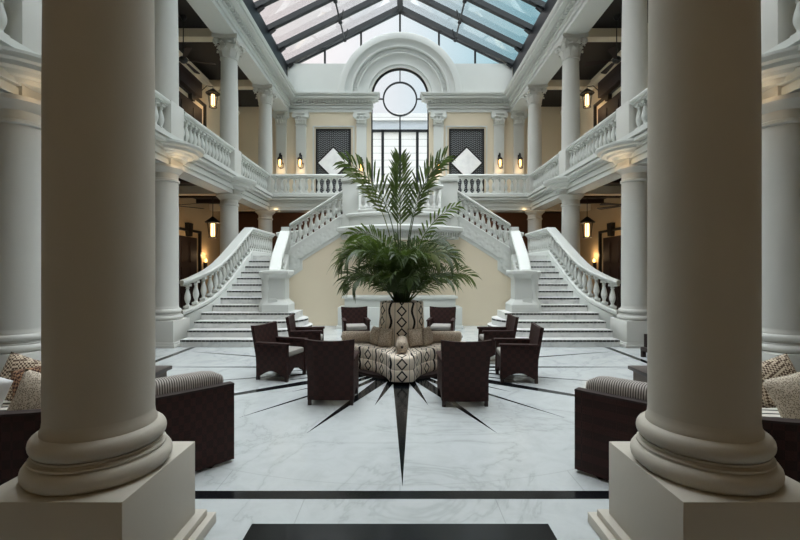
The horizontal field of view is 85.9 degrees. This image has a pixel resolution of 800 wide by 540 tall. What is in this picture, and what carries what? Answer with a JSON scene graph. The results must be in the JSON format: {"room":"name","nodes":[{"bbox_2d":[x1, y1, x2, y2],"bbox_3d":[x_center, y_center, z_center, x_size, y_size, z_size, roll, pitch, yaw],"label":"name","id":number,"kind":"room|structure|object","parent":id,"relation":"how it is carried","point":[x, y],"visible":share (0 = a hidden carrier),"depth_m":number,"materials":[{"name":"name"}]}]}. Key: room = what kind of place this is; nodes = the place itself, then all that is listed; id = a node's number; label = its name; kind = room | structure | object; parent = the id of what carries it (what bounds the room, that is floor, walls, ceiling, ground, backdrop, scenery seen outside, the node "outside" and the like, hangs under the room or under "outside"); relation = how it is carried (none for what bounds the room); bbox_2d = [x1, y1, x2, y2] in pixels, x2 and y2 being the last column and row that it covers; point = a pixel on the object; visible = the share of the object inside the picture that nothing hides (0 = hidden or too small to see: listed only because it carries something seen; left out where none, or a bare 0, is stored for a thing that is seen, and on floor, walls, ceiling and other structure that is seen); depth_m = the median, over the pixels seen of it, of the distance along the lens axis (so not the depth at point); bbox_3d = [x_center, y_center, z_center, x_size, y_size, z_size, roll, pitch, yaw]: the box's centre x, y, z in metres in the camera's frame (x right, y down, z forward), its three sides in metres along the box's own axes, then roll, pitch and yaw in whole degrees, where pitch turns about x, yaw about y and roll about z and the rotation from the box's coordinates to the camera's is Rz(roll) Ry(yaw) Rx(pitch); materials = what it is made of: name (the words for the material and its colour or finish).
{"room":"historic interior","nodes":[
{"label":"historic interior","id":0,"kind":"room"},
{"bbox_2d":[179,50,219,296],"bbox_3d":[-7.825,-3.850,8.125,0.250,11.200,24.850,0,0,0],"label":"wall","id":1,"kind":"structure","parent":0,"point":[210,247],"depth_m":17.02,"materials":[{"name":"paint"}]},
{"bbox_2d":[0,32,342,211],"bbox_3d":[-5.073,-2.700,7.001,4.352,0.600,22.576,0,0,8],"label":"trim","id":2,"kind":"structure","parent":1,"relation":"attached to","point":[20,65],"depth_m":10.71,"materials":[{"name":"paint"}]},
{"bbox_2d":[3,0,41,54],"bbox_3d":[-5.480,-5.130,6.200,0.816,4.535,0.816,0,0,0],"label":"column","id":3,"kind":"structure","parent":2,"relation":"on","point":[24,17],"depth_m":5.96,"materials":[{"name":"paint"}]},
{"bbox_2d":[154,0,183,140],"bbox_3d":[-5.480,-5.130,10.050,0.816,4.535,0.816,0,0,0],"label":"column","id":4,"kind":"structure","parent":2,"relation":"on","point":[165,11],"depth_m":9.83,"materials":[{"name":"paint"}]},
{"bbox_2d":[211,33,245,174],"bbox_3d":[-5.480,-5.130,13.800,0.816,4.535,0.816,0,0,0],"label":"column","id":5,"kind":"structure","parent":2,"relation":"on","point":[230,47],"depth_m":13.57,"materials":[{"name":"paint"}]},
{"bbox_2d":[252,84,277,192],"bbox_3d":[-5.480,-5.130,17.500,0.816,4.535,0.816,0,0,0],"label":"column","id":6,"kind":"structure","parent":2,"relation":"on","point":[265,95],"depth_m":17.26,"materials":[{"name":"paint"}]},
{"bbox_2d":[179,222,201,308],"bbox_3d":[-7.629,0.025,15.550,0.138,3.450,1.850,0,0,0],"label":"door","id":7,"kind":"structure","parent":1,"relation":"in","point":[187,245],"depth_m":15.53,"materials":[{"name":"brown wood"}]},
{"bbox_2d":[179,62,206,138],"bbox_3d":[-7.549,-5.000,15.675,0.298,4.000,2.450,0,0,0],"label":"door","id":8,"kind":"structure","parent":1,"relation":"in","point":[188,82],"depth_m":15.53,"materials":[{"name":"brown wood"}]},
{"bbox_2d":[179,52,239,114],"bbox_3d":[-7.600,-7.250,8.075,0.200,0.300,24.150,0,0,0],"label":"crown molding","id":9,"kind":"structure","parent":1,"relation":"attached to","point":[200,77],"depth_m":16.50,"materials":[{"name":"beige paint"}]},
{"bbox_2d":[178,28,252,89],"bbox_3d":[-6.699,-7.535,10.000,1.999,0.270,15.320,0,0,0],"label":"trim","id":10,"kind":"structure","parent":1,"relation":"attached to","point":[190,34],"depth_m":13.74,"materials":[{"name":"beige paint"}]},
{"bbox_2d":[179,186,254,210],"bbox_3d":[-6.699,-2.540,10.000,1.999,0.260,15.320,0,0,0],"label":"trim","id":11,"kind":"structure","parent":1,"relation":"attached to","point":[183,190],"depth_m":13.64,"materials":[{"name":"beige paint"}]},
{"bbox_2d":[179,178,254,211],"bbox_3d":[-6.729,-2.600,11.250,1.939,0.140,15.140,0,0,0],"label":"trim","id":12,"kind":"structure","parent":1,"relation":"attached to","point":[200,201],"depth_m":16.23,"materials":[{"name":"brown wood"}]},
{"bbox_2d":[178,0,258,106],"bbox_3d":[-6.760,-7.710,7.949,1.879,0.080,24.499,0,0,0],"label":"ceiling","id":13,"kind":"structure","parent":0,"point":[200,51],"depth_m":15.38,"materials":[{"name":"wood"}]},
{"bbox_2d":[179,14,215,73],"bbox_3d":[-6.547,-6.960,13.065,1.749,1.420,1.671,0,0,0],"label":"ceiling fan","id":14,"kind":"object","parent":13,"relation":"hanging from","point":[186,50],"visible":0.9,"depth_m":12.99,"materials":[{"name":"black metal"}]},
{"bbox_2d":[238,67,561,251],"bbox_3d":[0.000,-4.645,20.350,15.400,12.790,0.300,0,0,0],"label":"wall","id":15,"kind":"structure","parent":0,"point":[248,119],"depth_m":20.20,"materials":[{"name":"beige paint"}]},
{"bbox_2d":[272,111,288,192],"bbox_3d":[-5.560,-5.199,20.053,0.780,4.399,0.287,0,0,0],"label":"pilaster","id":16,"kind":"object","parent":15,"relation":"attached to","point":[280,117],"visible":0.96,"depth_m":20.08,"materials":[{"name":"paint"}]},
{"bbox_2d":[292,111,308,192],"bbox_3d":[-4.630,-5.199,20.053,0.780,4.399,0.287,0,0,0],"label":"pilaster","id":17,"kind":"object","parent":15,"relation":"attached to","point":[300,117],"visible":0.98,"depth_m":20.08,"materials":[{"name":"paint"}]},
{"bbox_2d":[316,129,350,192],"bbox_3d":[-3.120,-5.005,20.154,1.640,3.210,0.087,0,0,0],"label":"screen","id":18,"kind":"object","parent":15,"relation":"attached to","point":[329,142],"visible":0.62,"depth_m":20.15,"materials":[{"name":"metal"}]},
{"bbox_2d":[319,148,347,173],"bbox_3d":[-3.120,-5.010,20.117,1.400,1.400,0.014,0,0,0],"label":"mirror","id":19,"kind":"object","parent":18,"relation":"attached to","point":[328,157],"depth_m":20.11,"materials":[{"name":"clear glass"}]},
{"bbox_2d":[353,111,369,193],"bbox_3d":[-1.800,-5.199,20.053,0.780,4.399,0.287,0,0,0],"label":"pilaster","id":20,"kind":"object","parent":15,"relation":"attached to","point":[361,117],"visible":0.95,"depth_m":20.08,"materials":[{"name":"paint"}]},
{"bbox_2d":[338,32,461,91],"bbox_3d":[0.000,-9.560,20.000,5.720,2.860,0.360,0,0,0],"label":"trim","id":21,"kind":"structure","parent":15,"relation":"attached to","point":[382,53],"depth_m":19.93,"materials":[{"name":"paint"}]},
{"bbox_2d":[371,68,428,193],"bbox_3d":[0.000,-6.270,20.360,2.720,6.540,0.080,0,0,0],"label":"window","id":22,"kind":"structure","parent":15,"relation":"in","point":[399,130],"depth_m":20.32,"materials":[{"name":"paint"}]},
{"bbox_2d":[430,111,446,193],"bbox_3d":[1.800,-5.199,20.053,0.780,4.399,0.287,0,0,0],"label":"pilaster","id":23,"kind":"object","parent":15,"relation":"attached to","point":[438,117],"visible":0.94,"depth_m":20.08,"materials":[{"name":"paint"}]},
{"bbox_2d":[449,129,483,192],"bbox_3d":[3.120,-5.005,20.154,1.640,3.210,0.087,0,0,0],"label":"screen","id":24,"kind":"object","parent":15,"relation":"attached to","point":[467,145],"visible":0.68,"depth_m":20.15,"materials":[{"name":"metal"}]},
{"bbox_2d":[451,146,481,179],"bbox_3d":[3.120,-5.010,20.132,1.600,1.600,0.044,0,0,0],"label":"mirror","id":25,"kind":"object","parent":24,"relation":"attached to","point":[467,159],"depth_m":20.11,"materials":[{"name":"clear glass"}]},
{"bbox_2d":[491,111,507,192],"bbox_3d":[4.630,-5.199,20.053,0.780,4.399,0.287,0,0,0],"label":"pilaster","id":26,"kind":"object","parent":15,"relation":"attached to","point":[498,117],"visible":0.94,"depth_m":20.08,"materials":[{"name":"paint"}]},
{"bbox_2d":[511,111,527,192],"bbox_3d":[5.560,-5.199,20.053,0.780,4.399,0.287,0,0,0],"label":"pilaster","id":27,"kind":"object","parent":15,"relation":"attached to","point":[518,117],"visible":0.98,"depth_m":20.08,"materials":[{"name":"paint"}]},
{"bbox_2d":[288,64,511,91],"bbox_3d":[0.000,-8.850,20.149,10.500,1.600,0.099,0,0,0],"label":"wall","id":28,"kind":"structure","parent":0,"point":[303,77],"depth_m":20.10,"materials":[{"name":"paint"}]},
{"bbox_2d":[179,184,620,212],"bbox_3d":[0.000,-2.690,7.949,15.398,0.040,24.499,0,0,0],"label":"ceiling","id":29,"kind":"structure","parent":0,"point":[605,184],"depth_m":16.06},
{"bbox_2d":[155,326,776,539],"bbox_3d":[0.000,1.849,8.150,16.000,0.202,24.900,0,0,0],"label":"floor","id":30,"kind":"structure","parent":0,"point":[394,463],"depth_m":3.99,"materials":[{"name":"white stone"}]},
{"bbox_2d":[0,85,40,372],"bbox_3d":[-5.480,-0.470,6.200,0.860,4.440,0.860,0,0,0],"label":"stone column","id":31,"kind":"structure","parent":30,"relation":"on","point":[20,115],"depth_m":5.99,"materials":[{"name":"stone"}]},
{"bbox_2d":[0,0,215,539],"bbox_3d":[-1.756,-0.455,2.510,0.960,4.410,0.960,0,0,0],"label":"stone column","id":32,"kind":"structure","parent":30,"relation":"on","point":[102,463],"depth_m":2.27,"materials":[{"name":"stone"}]},
{"bbox_2d":[0,371,233,484],"bbox_3d":[-3.006,1.337,3.862,2.989,0.825,1.694,0,0,0],"label":"curved sofa","id":33,"kind":"object","parent":30,"relation":"on","point":[198,407],"visible":0.35,"depth_m":3.67,"materials":[{"name":"wicker"}]},
{"bbox_2d":[0,377,12,408],"bbox_3d":[-3.532,1.069,3.597,0.568,0.548,0.193,0,0,5],"label":"throw pillow","id":34,"kind":"object","parent":33,"relation":"on","point":[5,384],"visible":1,"depth_m":3.59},
{"bbox_2d":[0,352,40,400],"bbox_3d":[-3.666,1.078,4.201,0.577,0.553,0.213,0,0,-15],"label":"throw pillow","id":35,"kind":"object","parent":33,"relation":"on","point":[15,361],"visible":0.23,"depth_m":4.17,"materials":[{"name":"fabric"}]},
{"bbox_2d":[6,369,40,410],"bbox_3d":[-2.905,1.071,3.490,0.549,0.521,0.213,0,0,-6],"label":"throw pillow","id":36,"kind":"object","parent":33,"relation":"on","point":[27,396],"visible":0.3,"depth_m":3.43,"materials":[{"name":"fabric"}]},
{"bbox_2d":[11,366,40,399],"bbox_3d":[-3.284,1.076,3.930,0.531,0.489,0.235,0,0,-17],"label":"throw pillow","id":37,"kind":"object","parent":33,"relation":"on","point":[16,375],"visible":0.11,"depth_m":3.89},
{"bbox_2d":[155,371,222,394],"bbox_3d":[-2.042,1.095,3.682,1.002,0.340,0.250,0,0,-41],"label":"cushion","id":38,"kind":"object","parent":33,"relation":"on","point":[199,382],"depth_m":3.74,"materials":[{"name":"fabric"}]},
{"bbox_2d":[155,158,189,347],"bbox_3d":[-5.480,-0.470,10.050,0.860,4.440,0.860,0,0,0],"label":"stone column","id":39,"kind":"structure","parent":30,"relation":"on","point":[171,326],"depth_m":9.80,"materials":[{"name":"stone"}]},
{"bbox_2d":[216,189,241,269],"bbox_3d":[-5.480,-0.470,13.800,0.860,4.440,0.860,0,0,0],"label":"stone column","id":40,"kind":"structure","parent":30,"relation":"on","point":[228,204],"depth_m":13.55,"materials":[{"name":"stone"}]},
{"bbox_2d":[255,203,275,250],"bbox_3d":[-5.480,-0.470,17.500,0.860,4.440,0.860,0,0,0],"label":"stone column","id":41,"kind":"structure","parent":30,"relation":"on","point":[265,218],"depth_m":17.25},
{"bbox_2d":[251,321,307,382],"bbox_3d":[-1.975,1.317,7.064,0.695,0.865,0.640,0,0,18],"label":"armchair","id":42,"kind":"object","parent":30,"relation":"on","point":[281,355],"visible":0.99,"depth_m":6.84,"materials":[{"name":"wicker"}]},
{"bbox_2d":[285,314,324,340],"bbox_3d":[-1.847,1.317,8.396,0.695,0.865,0.640,0,0,-5],"label":"armchair","id":43,"kind":"object","parent":30,"relation":"on","point":[317,332],"visible":0.48,"depth_m":8.12,"materials":[{"name":"wicker"}]},
{"bbox_2d":[304,339,359,404],"bbox_3d":[-0.896,1.317,5.803,0.640,0.865,0.695,0,0,1],"label":"armchair","id":44,"kind":"object","parent":30,"relation":"on","point":[332,366],"visible":1,"depth_m":5.53,"materials":[{"name":"wicker"}]},
{"bbox_2d":[341,306,370,331],"bbox_3d":[-1.050,1.317,10.146,0.640,0.865,0.695,0,0,-12],"label":"armchair","id":45,"kind":"object","parent":30,"relation":"on","point":[353,318],"visible":0.7,"depth_m":10.36,"materials":[{"name":"wicker"}]},
{"bbox_2d":[180,176,619,346],"bbox_3d":[0.000,-0.623,13.492,11.040,4.746,7.496,0,0,0],"label":"staircase","id":46,"kind":"structure","parent":30,"relation":"on","point":[304,290],"depth_m":12.81,"materials":[{"name":"stone"}]},
{"bbox_2d":[179,227,274,314],"bbox_3d":[-4.893,-0.131,13.272,0.697,2.458,5.674,0,0,5],"label":"balustrade","id":47,"kind":"object","parent":46,"relation":"on","point":[250,240],"visible":1,"depth_m":11.90,"materials":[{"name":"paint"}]},
{"bbox_2d":[266,231,289,302],"bbox_3d":[-3.426,-0.201,12.156,0.349,2.061,2.636,0,0,-8],"label":"balustrade","id":48,"kind":"object","parent":46,"relation":"on","point":[278,260],"visible":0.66,"depth_m":12.24,"materials":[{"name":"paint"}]},
{"bbox_2d":[289,190,342,249],"bbox_3d":[-2.625,-1.560,13.600,1.670,1.900,0.320,0,0,0],"label":"balustrade","id":49,"kind":"object","parent":46,"relation":"on","point":[338,196],"visible":1,"depth_m":13.53,"materials":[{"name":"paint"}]},
{"bbox_2d":[357,182,442,212],"bbox_3d":[0.000,-2.170,13.003,2.644,0.840,0.686,0,0,0],"label":"balustrade","id":50,"kind":"object","parent":46,"relation":"on","point":[435,189],"visible":0.48,"depth_m":12.93,"materials":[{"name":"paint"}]},
{"bbox_2d":[457,190,510,249],"bbox_3d":[2.625,-1.560,13.600,1.670,1.900,0.320,0,0,0],"label":"balustrade","id":51,"kind":"object","parent":46,"relation":"on","point":[461,196],"visible":0.98,"depth_m":13.53,"materials":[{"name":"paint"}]},
{"bbox_2d":[510,231,533,302],"bbox_3d":[3.426,-0.201,12.156,0.349,2.061,2.636,0,0,8],"label":"balustrade","id":52,"kind":"object","parent":46,"relation":"on","point":[521,260],"visible":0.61,"depth_m":12.24,"materials":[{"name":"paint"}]},
{"bbox_2d":[525,227,620,314],"bbox_3d":[4.893,-0.131,13.272,0.697,2.458,5.674,0,0,-5],"label":"balustrade","id":53,"kind":"object","parent":46,"relation":"on","point":[549,240],"visible":1,"depth_m":11.90,"materials":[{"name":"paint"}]},
{"bbox_2d":[336,295,463,328],"bbox_3d":[0.000,1.265,13.088,3.760,0.970,0.815,0,0,0],"label":"dado","id":54,"kind":"object","parent":30,"relation":"on","point":[372,301],"visible":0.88,"depth_m":12.79,"materials":[{"name":"paint"}]},
{"bbox_2d":[354,300,465,381],"bbox_3d":[0.030,1.157,7.750,1.987,1.185,1.987,0,0,45],"label":"sofa","id":55,"kind":"object","parent":30,"relation":"on","point":[381,362],"visible":0.56,"depth_m":7.21,"materials":[{"name":"fabric"}]},
{"bbox_2d":[341,331,370,341],"bbox_3d":[-0.748,1.198,7.750,0.636,0.200,0.200,0,0,0],"label":"bolster","id":56,"kind":"object","parent":55,"relation":"on","point":[359,336],"visible":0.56,"depth_m":7.66,"materials":[{"name":"beige fabric"}]},
{"bbox_2d":[378,328,392,347],"bbox_3d":[-0.244,1.147,7.312,0.280,0.315,0.172,0,0,32],"label":"pillow","id":57,"kind":"object","parent":55,"relation":"on","point":[385,335],"visible":1,"depth_m":7.24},
{"bbox_2d":[396,335,407,352],"bbox_3d":[0.030,1.198,6.972,0.200,0.200,0.636,0,0,0],"label":"bolster","id":58,"kind":"object","parent":55,"relation":"on","point":[401,341],"visible":1,"depth_m":6.69,"materials":[{"name":"beige fabric"}]},
{"bbox_2d":[379,300,424,345],"bbox_3d":[0.030,0.934,7.750,0.860,0.739,0.860,0,0,0],"label":"planter","id":59,"kind":"object","parent":55,"relation":"on","point":[399,317],"depth_m":7.39,"materials":[{"name":"fabric"}]},
{"bbox_2d":[326,145,480,302],"bbox_3d":[0.058,-0.809,7.796,2.784,2.899,1.972,0,0,0],"label":"potted palm","id":60,"kind":"object","parent":55,"relation":"on","point":[400,273],"visible":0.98,"depth_m":7.59,"materials":[{"name":"plant"}]},
{"bbox_2d":[354,341,465,369],"bbox_3d":[0.030,1.409,7.750,1.987,0.211,1.987,0,0,45],"label":"seat cushion","id":61,"kind":"object","parent":55,"relation":"on","point":[389,358],"depth_m":7.03,"materials":[{"name":"fabric"}]},
{"bbox_2d":[408,328,423,347],"bbox_3d":[0.264,1.147,7.290,0.280,0.315,0.172,0,0,-27],"label":"pillow","id":62,"kind":"object","parent":55,"relation":"on","point":[415,336],"visible":1,"depth_m":7.22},
{"bbox_2d":[432,331,461,341],"bbox_3d":[0.808,1.198,7.750,0.636,0.200,0.200,0,0,0],"label":"bolster","id":63,"kind":"object","parent":55,"relation":"on","point":[438,336],"visible":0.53,"depth_m":7.66,"materials":[{"name":"beige fabric"}]},
{"bbox_2d":[426,306,455,330],"bbox_3d":[0.980,1.317,10.146,0.640,0.865,0.695,0,0,12],"label":"armchair","id":64,"kind":"object","parent":30,"relation":"on","point":[441,318],"visible":0.65,"depth_m":10.36,"materials":[{"name":"wicker"}]},
{"bbox_2d":[436,340,491,406],"bbox_3d":[0.831,1.317,5.742,0.640,0.865,0.695,0,0,-1],"label":"armchair","id":65,"kind":"object","parent":30,"relation":"on","point":[462,367],"visible":1,"depth_m":5.47,"materials":[{"name":"wicker"}]},
{"bbox_2d":[477,314,518,356],"bbox_3d":[1.907,1.317,8.400,0.695,0.865,0.640,0,0,0],"label":"armchair","id":66,"kind":"object","parent":30,"relation":"on","point":[484,333],"visible":0.53,"depth_m":8.10,"materials":[{"name":"wicker"}]},
{"bbox_2d":[494,323,543,383],"bbox_3d":[1.907,1.317,6.926,0.695,0.865,0.640,0,0,5],"label":"armchair","id":67,"kind":"object","parent":30,"relation":"on","point":[512,355],"visible":1,"depth_m":6.64,"materials":[{"name":"wicker"}]},
{"bbox_2d":[524,203,544,251],"bbox_3d":[5.480,-0.470,17.500,0.860,4.440,0.860,0,0,0],"label":"stone column","id":68,"kind":"structure","parent":30,"relation":"on","point":[534,218],"depth_m":17.25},
{"bbox_2d":[558,189,583,269],"bbox_3d":[5.480,-0.470,13.800,0.860,4.440,0.860,0,0,0],"label":"stone column","id":69,"kind":"structure","parent":30,"relation":"on","point":[571,204],"depth_m":13.55,"materials":[{"name":"stone"}]},
{"bbox_2d":[610,158,646,347],"bbox_3d":[5.480,-0.470,10.050,0.860,4.440,0.860,0,0,0],"label":"stone column","id":70,"kind":"structure","parent":30,"relation":"on","point":[629,326],"depth_m":9.80,"materials":[{"name":"stone"}]},
{"bbox_2d":[628,365,646,381],"bbox_3d":[3.725,1.535,5.650,1.150,0.430,0.600,0,0,0],"label":"coffee table","id":71,"kind":"object","parent":30,"relation":"on","point":[639,371],"visible":0.2,"depth_m":5.76,"materials":[{"name":"grey stone"}]},
{"bbox_2d":[574,376,799,482],"bbox_3d":[3.006,1.337,3.662,2.989,0.825,1.694,0,0,0],"label":"curved sofa","id":72,"kind":"object","parent":30,"relation":"on","point":[608,408],"visible":0.3,"depth_m":3.54,"materials":[{"name":"wicker"}]},
{"bbox_2d":[586,376,646,399],"bbox_3d":[2.042,1.095,3.482,1.002,0.340,0.250,0,0,41],"label":"cushion","id":73,"kind":"object","parent":72,"relation":"on","point":[600,387],"depth_m":3.57,"materials":[{"name":"fabric"}]},
{"bbox_2d":[762,408,780,417],"bbox_3d":[3.093,1.345,3.649,2.905,0.129,1.422,0,0,11],"label":"seat cushion","id":74,"kind":"object","parent":72,"relation":"on","point":[767,412],"depth_m":3.86,"materials":[{"name":"fabric"}]},
{"bbox_2d":[762,353,796,407],"bbox_3d":[3.606,1.081,4.138,0.574,0.546,0.223,0,0,11],"label":"throw pillow","id":75,"kind":"object","parent":72,"relation":"on","point":[781,365],"visible":0.35,"depth_m":4.10,"materials":[{"name":"fabric"}]},
{"bbox_2d":[762,372,799,418],"bbox_3d":[3.345,1.074,3.571,0.564,0.538,0.213,0,0,6],"label":"throw pillow","id":76,"kind":"object","parent":72,"relation":"on","point":[784,391],"visible":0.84,"depth_m":3.56,"materials":[{"name":"fabric"}]},
{"bbox_2d":[588,0,799,539],"bbox_3d":[1.783,-0.455,2.510,0.960,4.410,0.960,0,0,0],"label":"stone column","id":77,"kind":"structure","parent":30,"relation":"on","point":[700,463],"depth_m":2.28,"materials":[{"name":"stone"}]},
{"bbox_2d":[762,85,799,371],"bbox_3d":[5.480,-0.470,6.200,0.860,4.440,0.860,0,0,0],"label":"stone column","id":78,"kind":"structure","parent":30,"relation":"on","point":[780,113],"depth_m":5.98,"materials":[{"name":"stone"}]},
{"bbox_2d":[541,0,647,106],"bbox_3d":[6.760,-7.710,7.949,1.879,0.080,24.499,0,0,0],"label":"ceiling","id":79,"kind":"structure","parent":0,"point":[593,51],"depth_m":15.31,"materials":[{"name":"wood"}]},
{"bbox_2d":[584,14,620,73],"bbox_3d":[6.553,-6.960,13.065,1.749,1.420,1.671,0,0,0],"label":"ceiling fan","id":80,"kind":"object","parent":79,"relation":"hanging from","point":[616,59],"visible":0.91,"depth_m":12.99,"materials":[{"name":"black metal"}]},
{"bbox_2d":[580,50,620,296],"bbox_3d":[7.825,-3.850,8.125,0.250,11.200,24.850,0,0,0],"label":"wall","id":81,"kind":"structure","parent":0,"point":[588,246],"depth_m":17.02,"materials":[{"name":"paint"}]},
{"bbox_2d":[545,186,620,210],"bbox_3d":[6.699,-2.540,10.000,1.999,0.260,15.320,0,0,0],"label":"trim","id":82,"kind":"structure","parent":81,"relation":"attached to","point":[602,190],"depth_m":13.64,"materials":[{"name":"beige paint"}]},
{"bbox_2d":[545,178,620,211],"bbox_3d":[6.729,-2.600,11.250,1.939,0.140,15.140,0,0,0],"label":"trim","id":83,"kind":"structure","parent":81,"relation":"attached to","point":[582,201],"depth_m":16.23,"materials":[{"name":"brown wood"}]},
{"bbox_2d":[547,28,621,89],"bbox_3d":[6.699,-7.535,10.000,1.999,0.270,15.320,0,0,0],"label":"trim","id":84,"kind":"structure","parent":81,"relation":"attached to","point":[595,34],"depth_m":13.74,"materials":[{"name":"beige paint"}]},
{"bbox_2d":[560,52,620,114],"bbox_3d":[7.600,-7.250,8.075,0.200,0.300,24.150,0,0,0],"label":"crown molding","id":85,"kind":"structure","parent":81,"relation":"attached to","point":[599,77],"depth_m":16.55,"materials":[{"name":"beige paint"}]},
{"bbox_2d":[593,62,620,138],"bbox_3d":[7.549,-5.000,15.675,0.298,4.000,2.450,0,0,0],"label":"door","id":86,"kind":"structure","parent":81,"relation":"in","point":[611,82],"depth_m":15.53,"materials":[{"name":"brown wood"}]},
{"bbox_2d":[598,222,620,308],"bbox_3d":[7.629,0.025,15.550,0.138,3.450,1.850,0,0,0],"label":"door","id":87,"kind":"structure","parent":81,"relation":"in","point":[611,245],"depth_m":15.53,"materials":[{"name":"brown wood"}]},
{"bbox_2d":[457,32,799,211],"bbox_3d":[5.073,-2.700,7.001,4.352,0.600,22.576,0,0,-8],"label":"trim","id":88,"kind":"structure","parent":81,"relation":"attached to","point":[781,63],"depth_m":10.80,"materials":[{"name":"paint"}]},
{"bbox_2d":[522,84,547,192],"bbox_3d":[5.480,-5.130,17.500,0.816,4.535,0.816,0,0,0],"label":"column","id":89,"kind":"structure","parent":88,"relation":"on","point":[534,95],"depth_m":17.26,"materials":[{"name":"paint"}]},
{"bbox_2d":[554,33,588,174],"bbox_3d":[5.480,-5.130,13.800,0.816,4.535,0.816,0,0,0],"label":"column","id":90,"kind":"structure","parent":88,"relation":"on","point":[569,47],"depth_m":13.57,"materials":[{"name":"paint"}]},
{"bbox_2d":[616,0,647,140],"bbox_3d":[5.480,-5.130,10.050,0.816,4.535,0.816,0,0,0],"label":"column","id":91,"kind":"structure","parent":88,"relation":"on","point":[634,37],"depth_m":9.83,"materials":[{"name":"paint"}]},
{"bbox_2d":[761,0,796,53],"bbox_3d":[5.480,-5.130,6.200,0.816,4.535,0.816,0,0,0],"label":"column","id":92,"kind":"structure","parent":88,"relation":"on","point":[777,26],"depth_m":5.95,"materials":[{"name":"paint"}]},
{"bbox_3d":[0.000,-2.853,18.750,10.600,0.286,2.900,0,0,0],"label":"floor","id":93,"kind":"structure","parent":0,"visible":0},
{"bbox_2d":[271,174,351,193],"bbox_3d":[-3.530,-3.420,17.360,3.260,0.840,0.320,0,0,0],"label":"balustrade","id":94,"kind":"object","parent":93,"relation":"on","point":[312,177],"visible":0.84,"depth_m":17.29,"materials":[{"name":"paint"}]},
{"bbox_2d":[447,174,528,193],"bbox_3d":[3.530,-3.420,17.360,3.260,0.840,0.320,0,0,0],"label":"balustrade","id":95,"kind":"object","parent":93,"relation":"on","point":[487,177],"visible":0.86,"depth_m":17.29,"materials":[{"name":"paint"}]},
{"bbox_3d":[-6.500,-2.853,7.950,2.400,0.286,24.500,0,0,0],"label":"floor","id":96,"kind":"structure","parent":0,"visible":0},
{"bbox_2d":[0,0,9,36],"bbox_3d":[-5.340,-3.420,4.540,0.320,0.840,2.680,0,0,0],"label":"balustrade","id":97,"kind":"object","parent":96,"relation":"on","point":[3,17],"visible":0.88,"depth_m":5.73,"materials":[{"name":"paint"}]},
{"bbox_2d":[155,90,170,129],"bbox_3d":[-5.340,-3.420,8.125,0.320,0.840,3.210,0,0,0],"label":"balustrade","id":98,"kind":"object","parent":96,"relation":"on","point":[161,101],"visible":0.09,"depth_m":9.52,"materials":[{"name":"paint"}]},
{"bbox_2d":[184,111,234,168],"bbox_3d":[-5.340,-3.420,11.925,0.320,0.840,3.110,0,0,0],"label":"balustrade","id":99,"kind":"object","parent":96,"relation":"on","point":[214,140],"visible":0.75,"depth_m":11.78,"materials":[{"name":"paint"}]},
{"bbox_2d":[241,153,269,189],"bbox_3d":[-5.340,-3.420,15.650,0.320,0.840,3.060,0,0,0],"label":"balustrade","id":100,"kind":"object","parent":96,"relation":"on","point":[255,172],"visible":0.73,"depth_m":15.56,"materials":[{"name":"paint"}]},
{"bbox_3d":[6.500,-2.853,7.950,2.400,0.286,24.500,0,0,0],"label":"floor","id":101,"kind":"structure","parent":0,"visible":0},
{"bbox_2d":[530,153,558,189],"bbox_3d":[5.340,-3.420,15.650,0.320,0.840,3.060,0,0,0],"label":"balustrade","id":102,"kind":"object","parent":101,"relation":"on","point":[544,172],"visible":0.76,"depth_m":15.56,"materials":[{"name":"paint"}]},
{"bbox_2d":[565,111,615,168],"bbox_3d":[5.340,-3.420,11.925,0.320,0.840,3.110,0,0,0],"label":"balustrade","id":103,"kind":"object","parent":101,"relation":"on","point":[585,140],"visible":0.75,"depth_m":11.78,"materials":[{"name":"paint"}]},
{"bbox_2d":[629,88,647,129],"bbox_3d":[5.340,-3.420,8.125,0.320,0.840,3.210,0,0,0],"label":"balustrade","id":104,"kind":"object","parent":101,"relation":"on","point":[639,101],"visible":0.18,"depth_m":9.40,"materials":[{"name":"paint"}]},
{"bbox_2d":[790,0,799,36],"bbox_3d":[5.340,-3.420,4.540,0.320,0.840,2.680,0,0,0],"label":"balustrade","id":105,"kind":"object","parent":101,"relation":"on","point":[796,17],"visible":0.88,"depth_m":5.73,"materials":[{"name":"paint"}]},
{"bbox_3d":[-5.410,-8.800,11.550,0.180,1.500,17.900,0,0,0],"label":"wall","id":106,"kind":"structure","parent":0,"visible":0},
{"bbox_2d":[187,0,379,112],"bbox_3d":[-3.400,-7.818,8.075,4.920,0.836,24.750,0,0,0],"label":"crown molding","id":107,"kind":"structure","parent":106,"relation":"attached to","point":[258,62],"depth_m":16.28,"materials":[{"name":"paint"}]},
{"bbox_2d":[243,0,556,75],"bbox_3d":[0.000,-10.530,11.297,10.920,3.760,18.167,0,0,0],"label":"skylight","id":108,"kind":"object","parent":106,"relation":"on","point":[254,8],"visible":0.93,"depth_m":18.53,"materials":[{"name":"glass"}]},
{"bbox_3d":[5.410,-8.800,11.550,0.180,1.500,17.900,0,0,0],"label":"wall","id":109,"kind":"structure","parent":0,"visible":0},
{"bbox_2d":[420,0,612,112],"bbox_3d":[3.400,-7.818,8.075,4.920,0.836,24.750,0,0,0],"label":"crown molding","id":110,"kind":"structure","parent":109,"relation":"attached to","point":[540,63],"depth_m":16.28,"materials":[{"name":"paint"}]},
{"label":"outside","id":111,"kind":"structure","parent":0,"visible":0},
{"bbox_3d":[0.000,-2.650,23.750,18.000,0.400,6.500,0,0,0],"label":"ground","id":112,"kind":"structure","parent":111,"visible":0},
{"bbox_2d":[373,113,426,193],"bbox_3d":[0.000,-6.125,26.900,18.400,6.550,2.200,0,0,0],"label":"building","id":113,"kind":"structure","parent":112,"relation":"on","point":[380,120],"depth_m":26.00,"materials":[{"name":"white"}]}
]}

